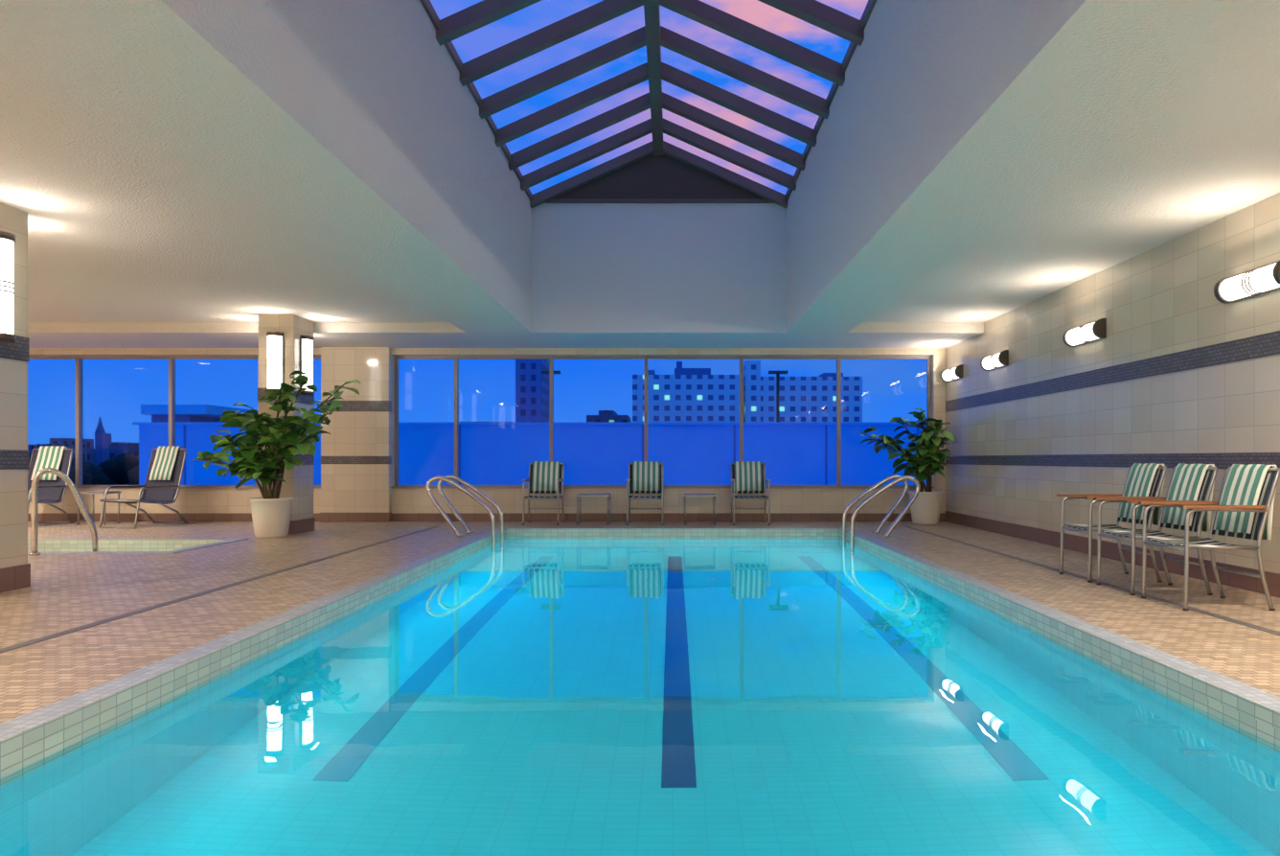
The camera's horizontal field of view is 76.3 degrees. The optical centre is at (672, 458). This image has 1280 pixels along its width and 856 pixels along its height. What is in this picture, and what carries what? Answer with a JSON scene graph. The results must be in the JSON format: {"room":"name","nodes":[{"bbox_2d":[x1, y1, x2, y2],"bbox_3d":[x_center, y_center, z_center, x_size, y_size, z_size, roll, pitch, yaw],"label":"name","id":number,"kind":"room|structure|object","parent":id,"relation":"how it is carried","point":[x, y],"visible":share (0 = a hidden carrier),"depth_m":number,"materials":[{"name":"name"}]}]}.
{"room":"indoor swimming pool","nodes":[
{"label":"indoor swimming pool","id":0,"kind":"room"},
{"bbox_2d":[28,346,945,512],"bbox_3d":[-3.900,-0.362,13.162,16.600,2.845,0.376,0,0,0],"label":"wall","id":1,"kind":"structure","parent":0,"point":[357,456],"depth_m":13.10,"materials":[{"name":"tile"}]},
{"bbox_2d":[29,355,320,486],"bbox_3d":[-8.650,-0.605,13.255,6.100,2.150,0.090,0,0,0],"label":"window","id":2,"kind":"structure","parent":1,"relation":"in","point":[79,358],"depth_m":13.24,"materials":[{"name":"grey metal"}]},
{"bbox_2d":[27,511,945,522],"bbox_3d":[-3.908,0.925,13.034,16.585,0.150,0.132,0,0,0],"label":"baseboard","id":3,"kind":"structure","parent":1,"relation":"attached to","point":[41,516],"depth_m":13.09,"materials":[{"name":"tile"}]},
{"bbox_2d":[66,486,934,488],"bbox_3d":[-3.750,0.458,13.155,15.900,0.025,0.170,0,0,0],"label":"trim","id":4,"kind":"structure","parent":1,"relation":"attached to","point":[66,487],"depth_m":13.07,"materials":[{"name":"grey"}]},
{"bbox_2d":[394,355,931,486],"bbox_3d":[-0.160,-0.605,13.255,8.720,2.150,0.090,0,0,0],"label":"window","id":5,"kind":"structure","parent":1,"relation":"in","point":[456,358],"depth_m":13.24,"materials":[{"name":"grey metal"}]},
{"bbox_2d":[0,20,1279,347],"bbox_3d":[-3.900,-2.697,5.375,16.600,1.825,15.950,0,0,0],"label":"ceiling","id":6,"kind":"structure","parent":0,"point":[131,244],"depth_m":7.15,"materials":[{"name":"beige paint"}]},
{"bbox_2d":[0,0,531,332],"bbox_3d":[-2.455,-2.698,6.250,0.930,1.825,10.500,0,0,0],"label":"wall","id":7,"kind":"structure","parent":6,"relation":"attached to","point":[349,123],"depth_m":5.13,"materials":[{"name":"white paint"}]},
{"bbox_2d":[419,0,876,207],"bbox_3d":[-0.190,-3.996,6.275,4.000,1.009,10.550,0,0,0],"label":"skylight","id":8,"kind":"object","parent":6,"relation":"attached to","point":[658,171],"visible":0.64,"depth_m":9.12,"materials":[{"name":"grey metal"}]},
{"bbox_2d":[531,203,786,332],"bbox_3d":[-0.190,-2.697,11.497,3.600,1.825,0.006,0,0,0],"label":"bulkhead","id":9,"kind":"object","parent":6,"relation":"attached to","point":[597,267],"depth_m":11.49,"materials":[{"name":"white paint"}]},
{"bbox_2d":[786,0,1279,332],"bbox_3d":[2.040,-2.698,6.250,0.860,1.825,10.500,0,0,0],"label":"wall","id":10,"kind":"structure","parent":6,"relation":"attached to","point":[948,118],"depth_m":5.04,"materials":[{"name":"white paint"}]},
{"bbox_2d":[0,521,1279,723],"bbox_3d":[-3.900,1.030,5.250,16.600,0.060,15.700,0,0,0],"label":"floor","id":11,"kind":"structure","parent":0,"point":[66,590],"depth_m":6.27,"materials":[{"name":"tile"}]},
{"bbox_2d":[0,202,30,592],"bbox_3d":[-5.285,-0.465,6.065,0.494,2.930,0.654,0,0,0],"label":"column","id":12,"kind":"structure","parent":11,"relation":"on","point":[14,357],"depth_m":6.26,"materials":[{"name":"tile"}]},
{"bbox_2d":[0,230,15,342],"bbox_3d":[-4.987,-1.280,6.065,0.127,0.800,0.214,0,0,0],"label":"wall sconce","id":13,"kind":"object","parent":12,"relation":"attached to","point":[7,240],"visible":1,"depth_m":6.04,"materials":[{"name":"white glass"}]},
{"bbox_2d":[27,446,74,523],"bbox_3d":[-9.660,0.405,12.256,0.650,1.212,1.003,0,0,0],"label":"lounge chair","id":14,"kind":"object","parent":11,"relation":"on","point":[52,489],"visible":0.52,"depth_m":12.57,"materials":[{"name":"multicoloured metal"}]},
{"bbox_2d":[28,467,98,555],"bbox_3d":[-6.486,0.696,8.689,0.448,1.210,0.478,0,0,0],"label":"handrail","id":15,"kind":"object","parent":11,"relation":"on","point":[34,484],"depth_m":8.52,"materials":[{"name":"silver metal"}]},
{"bbox_2d":[77,490,121,525],"bbox_3d":[-8.840,0.750,12.550,0.440,0.500,0.380,0,0,0],"label":"side table","id":16,"kind":"object","parent":11,"relation":"on","point":[92,491],"visible":0.87,"depth_m":12.55,"materials":[{"name":"silver metal"}]},
{"bbox_2d":[27,538,248,552],"bbox_3d":[-6.860,1.496,9.400,3.180,1.008,1.600,0,0,0],"label":"hot tub","id":17,"kind":"object","parent":11,"relation":"on","point":[45,545],"visible":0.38,"depth_m":10.04,"materials":[{"name":"tile"}]},
{"bbox_2d":[98,446,187,528],"bbox_3d":[-7.929,0.405,12.257,0.650,1.212,1.003,0,0,12],"label":"lounge chair","id":18,"kind":"object","parent":11,"relation":"on","point":[166,467],"visible":1,"depth_m":12.52,"materials":[{"name":"silver metal"}]},
{"bbox_2d":[191,370,360,537],"bbox_3d":[-5.089,-0.067,10.379,2.081,2.133,0.901,0,0,0],"label":"potted plant","id":19,"kind":"object","parent":11,"relation":"on","point":[271,514],"visible":1,"depth_m":10.33,"materials":[{"name":"green plant"}]},
{"bbox_2d":[257,314,314,533],"bbox_3d":[-5.285,-0.465,11.150,0.494,2.930,0.624,0,0,0],"label":"column","id":20,"kind":"structure","parent":11,"relation":"on","point":[298,485],"depth_m":10.85,"materials":[{"name":"tile"}]},
{"bbox_2d":[266,331,283,391],"bbox_3d":[-5.285,-1.280,10.787,0.214,0.800,0.127,0,0,0],"label":"wall sconce","id":21,"kind":"object","parent":20,"relation":"attached to","point":[275,339],"visible":0.91,"depth_m":10.75,"materials":[{"name":"white glass"}]},
{"bbox_2d":[299,335,313,395],"bbox_3d":[-4.987,-1.280,11.150,0.127,0.800,0.214,0,0,0],"label":"wall sconce","id":22,"kind":"object","parent":20,"relation":"attached to","point":[306,341],"visible":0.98,"depth_m":11.07,"materials":[{"name":"white glass"}]},
{"bbox_2d":[425,474,503,547],"bbox_3d":[-2.720,0.906,10.710,0.900,1.389,0.620,0,0,0],"label":"grab rail","id":23,"kind":"object","parent":11,"relation":"on","point":[447,478],"visible":0.96,"depth_m":10.44,"materials":[{"name":"silver metal"}]},
{"bbox_2d":[522,460,564,525],"bbox_3d":[-2.000,0.518,12.673,0.570,0.970,0.681,0,0,0],"label":"armchair","id":24,"kind":"object","parent":11,"relation":"on","point":[545,476],"visible":1,"depth_m":12.85,"materials":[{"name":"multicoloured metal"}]},
{"bbox_2d":[575,493,611,524],"bbox_3d":[-1.220,0.770,12.620,0.500,0.460,0.440,0,0,0],"label":"side table","id":25,"kind":"object","parent":11,"relation":"on","point":[607,495],"visible":1,"depth_m":12.43,"materials":[{"name":"silver metal"}]},
{"bbox_2d":[0,527,1279,777],"bbox_3d":[0.005,1.708,6.170,5.150,1.432,11.340,0,0,0],"label":"swimming pool","id":26,"kind":"object","parent":11,"relation":"in","point":[26,739],"visible":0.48,"depth_m":4.39,"materials":[{"name":"tile"}]},
{"bbox_2d":[0,537,1279,855],"bbox_3d":[0.005,1.124,6.170,4.742,0.001,10.932,0,0,0],"label":"pool water","id":27,"kind":"object","parent":26,"relation":"in","point":[517,696],"visible":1,"depth_m":3.27,"materials":[{"name":"teal liquid"}]},
{"bbox_2d":[0,525,1279,652],"bbox_3d":[-0.015,0.999,4.750,7.040,0.003,14.700,0,0,0],"label":"trim","id":28,"kind":"structure","parent":11,"relation":"on","point":[73,629],"depth_m":5.83,"materials":[{"name":"tile"}]},
{"bbox_2d":[626,460,663,525],"bbox_3d":[-0.420,0.518,12.673,0.570,0.970,0.681,0,0,0],"label":"armchair","id":29,"kind":"object","parent":11,"relation":"on","point":[645,476],"visible":1,"depth_m":12.85,"materials":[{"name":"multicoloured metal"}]},
{"bbox_2d":[683,493,716,524],"bbox_3d":[0.420,0.770,12.620,0.500,0.460,0.440,0,0,0],"label":"side table","id":30,"kind":"object","parent":11,"relation":"on","point":[714,495],"visible":1,"depth_m":12.42,"materials":[{"name":"silver metal"}]},
{"bbox_2d":[730,460,770,525],"bbox_3d":[1.200,0.518,12.673,0.570,0.970,0.681,0,0,0],"label":"armchair","id":31,"kind":"object","parent":11,"relation":"on","point":[746,476],"visible":1,"depth_m":12.85,"materials":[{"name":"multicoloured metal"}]},
{"bbox_2d":[842,474,920,547],"bbox_3d":[2.730,0.906,10.710,0.900,1.389,0.620,0,0,0],"label":"grab rail","id":32,"kind":"object","parent":11,"relation":"on","point":[898,478],"visible":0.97,"depth_m":10.44,"materials":[{"name":"silver metal"}]},
{"bbox_2d":[859,407,954,524],"bbox_3d":[3.582,0.098,12.515,1.426,1.803,0.782,0,0,0],"label":"potted plant","id":33,"kind":"object","parent":11,"relation":"on","point":[925,509],"visible":0.99,"depth_m":12.46,"materials":[{"name":"green plant"}]},
{"bbox_2d":[1056,462,1166,582],"bbox_3d":[3.707,0.518,6.860,0.694,0.970,0.528,0,0,0],"label":"armchair","id":34,"kind":"object","parent":11,"relation":"on","point":[1147,479],"visible":0.78,"depth_m":6.82,"materials":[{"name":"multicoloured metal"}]},
{"bbox_2d":[1093,462,1218,594],"bbox_3d":[3.707,0.518,6.240,0.694,0.970,0.528,0,0,0],"label":"armchair","id":35,"kind":"object","parent":11,"relation":"on","point":[1188,482],"visible":0.78,"depth_m":6.21,"materials":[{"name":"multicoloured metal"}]},
{"bbox_2d":[1137,463,1279,610],"bbox_3d":[3.707,0.518,5.620,0.694,0.970,0.528,0,0,0],"label":"armchair","id":36,"kind":"object","parent":11,"relation":"on","point":[1244,506],"visible":1,"depth_m":5.53,"materials":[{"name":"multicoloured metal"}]},
{"bbox_2d":[945,192,1279,573],"bbox_3d":[4.500,-0.520,5.375,0.200,3.160,15.950,0,0,0],"label":"wall","id":37,"kind":"structure","parent":0,"point":[1160,300],"depth_m":7.95,"materials":[{"name":"tile"}]},
{"bbox_2d":[940,364,963,382],"bbox_3d":[4.340,-1.330,12.660,0.120,0.200,0.680,0,0,0],"label":"wall sconce","id":38,"kind":"object","parent":37,"relation":"attached to","point":[955,373],"visible":1,"depth_m":12.53,"materials":[{"name":"white glass"}]},
{"bbox_2d":[980,349,1008,370],"bbox_3d":[4.340,-1.330,11.000,0.120,0.200,0.680,0,0,0],"label":"wall sconce","id":39,"kind":"object","parent":37,"relation":"attached to","point":[998,359],"visible":1,"depth_m":10.89,"materials":[{"name":"white glass"}]},
{"bbox_2d":[1062,318,1106,346],"bbox_3d":[4.340,-1.330,8.600,0.120,0.200,0.680,0,0,0],"label":"wall sconce","id":40,"kind":"object","parent":37,"relation":"attached to","point":[1094,331],"visible":1,"depth_m":8.51,"materials":[{"name":"white glass"}]},
{"bbox_2d":[945,330,1279,469],"bbox_3d":[4.397,-0.425,5.250,0.006,1.010,15.700,0,0,0],"label":"trim","id":41,"kind":"structure","parent":37,"relation":"attached to","point":[1268,344],"depth_m":7.72,"materials":[{"name":"tile"}]},
{"bbox_2d":[945,510,1279,596],"bbox_3d":[4.393,0.915,5.250,0.015,0.170,15.700,0,0,0],"label":"baseboard","id":42,"kind":"structure","parent":37,"relation":"attached to","point":[1108,549],"depth_m":7.94,"materials":[{"name":"tile"}]},
{"bbox_2d":[1213,260,1279,303],"bbox_3d":[4.340,-1.330,6.100,0.120,0.200,0.680,0,0,0],"label":"wall sconce","id":43,"kind":"object","parent":37,"relation":"attached to","point":[1265,279],"visible":1,"depth_m":6.10,"materials":[{"name":"white glass"}]},
{"label":"outside","id":44,"kind":"structure","parent":0,"visible":0},
{"bbox_3d":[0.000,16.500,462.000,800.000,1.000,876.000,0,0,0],"label":"ground","id":45,"kind":"structure","parent":44,"visible":0},
{"bbox_2d":[27,453,138,484],"bbox_3d":[-79.403,7.520,106.837,93.604,16.959,87.809,0,0,0],"label":"trees","id":46,"kind":"object","parent":45,"relation":"on","point":[123,468],"visible":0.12,"depth_m":73.52,"materials":[{"name":"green plant"}]},
{"bbox_2d":[27,437,138,463],"bbox_3d":[-155.751,4.814,213.811,103.307,22.372,103.164,0,0,0],"label":"town","id":47,"kind":"object","parent":45,"relation":"on","point":[116,447],"visible":0.12,"depth_m":185.65},
{"bbox_2d":[94,415,111,465],"bbox_3d":[-134.349,2.971,191.500,2.699,26.059,3.000,0,0,0],"label":"spire","id":48,"kind":"object","parent":45,"relation":"on","point":[102,440],"visible":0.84,"depth_m":190.47,"materials":[{"name":"blue stone"}]},
{"bbox_2d":[140,404,258,422],"bbox_3d":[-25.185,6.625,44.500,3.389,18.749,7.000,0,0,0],"label":"rooftop building","id":49,"kind":"structure","parent":45,"relation":"on","point":[184,413],"depth_m":41.55,"materials":[{"name":"blue concrete"}]},
{"bbox_2d":[515,359,548,422],"bbox_3d":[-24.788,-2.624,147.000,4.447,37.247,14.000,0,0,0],"label":"office tower","id":50,"kind":"structure","parent":45,"relation":"on","point":[532,386],"depth_m":140.00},
{"bbox_2d":[459,410,630,422],"bbox_3d":[-25.041,3.470,161.000,33.494,25.060,22.000,0,0,0],"label":"building","id":51,"kind":"structure","parent":45,"relation":"on","point":[605,416],"depth_m":150.01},
{"bbox_2d":[541,370,560,373],"bbox_3d":[-4.482,6.377,30.000,0.700,19.247,0.240,0,0,0],"label":"street lamp","id":52,"kind":"object","parent":45,"relation":"on","point":[542,372],"visible":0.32,"depth_m":29.88,"materials":[{"name":"brown metal"}]},
{"bbox_2d":[632,360,862,422],"bbox_3d":[11.245,0.639,127.000,34.348,30.723,14.000,0,0,0],"label":"apartment building","id":53,"kind":"structure","parent":45,"relation":"on","point":[690,395],"depth_m":121.51,"materials":[{"name":"concrete"}]},
{"bbox_2d":[768,370,787,422],"bbox_3d":[3.882,6.377,30.000,0.700,19.247,0.240,0,0,0],"label":"street lamp","id":54,"kind":"object","parent":45,"relation":"on","point":[777,373],"visible":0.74,"depth_m":29.95,"materials":[{"name":"brown metal"}]},
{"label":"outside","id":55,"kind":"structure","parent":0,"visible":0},
{"bbox_2d":[132,422,926,484],"bbox_3d":[13.400,0.350,16.925,53.200,2.500,7.150,0,0,0],"label":"parapet","id":56,"kind":"object","parent":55,"point":[490,453],"visible":0.22,"depth_m":20.00,"materials":[{"name":"concrete"}]}
]}

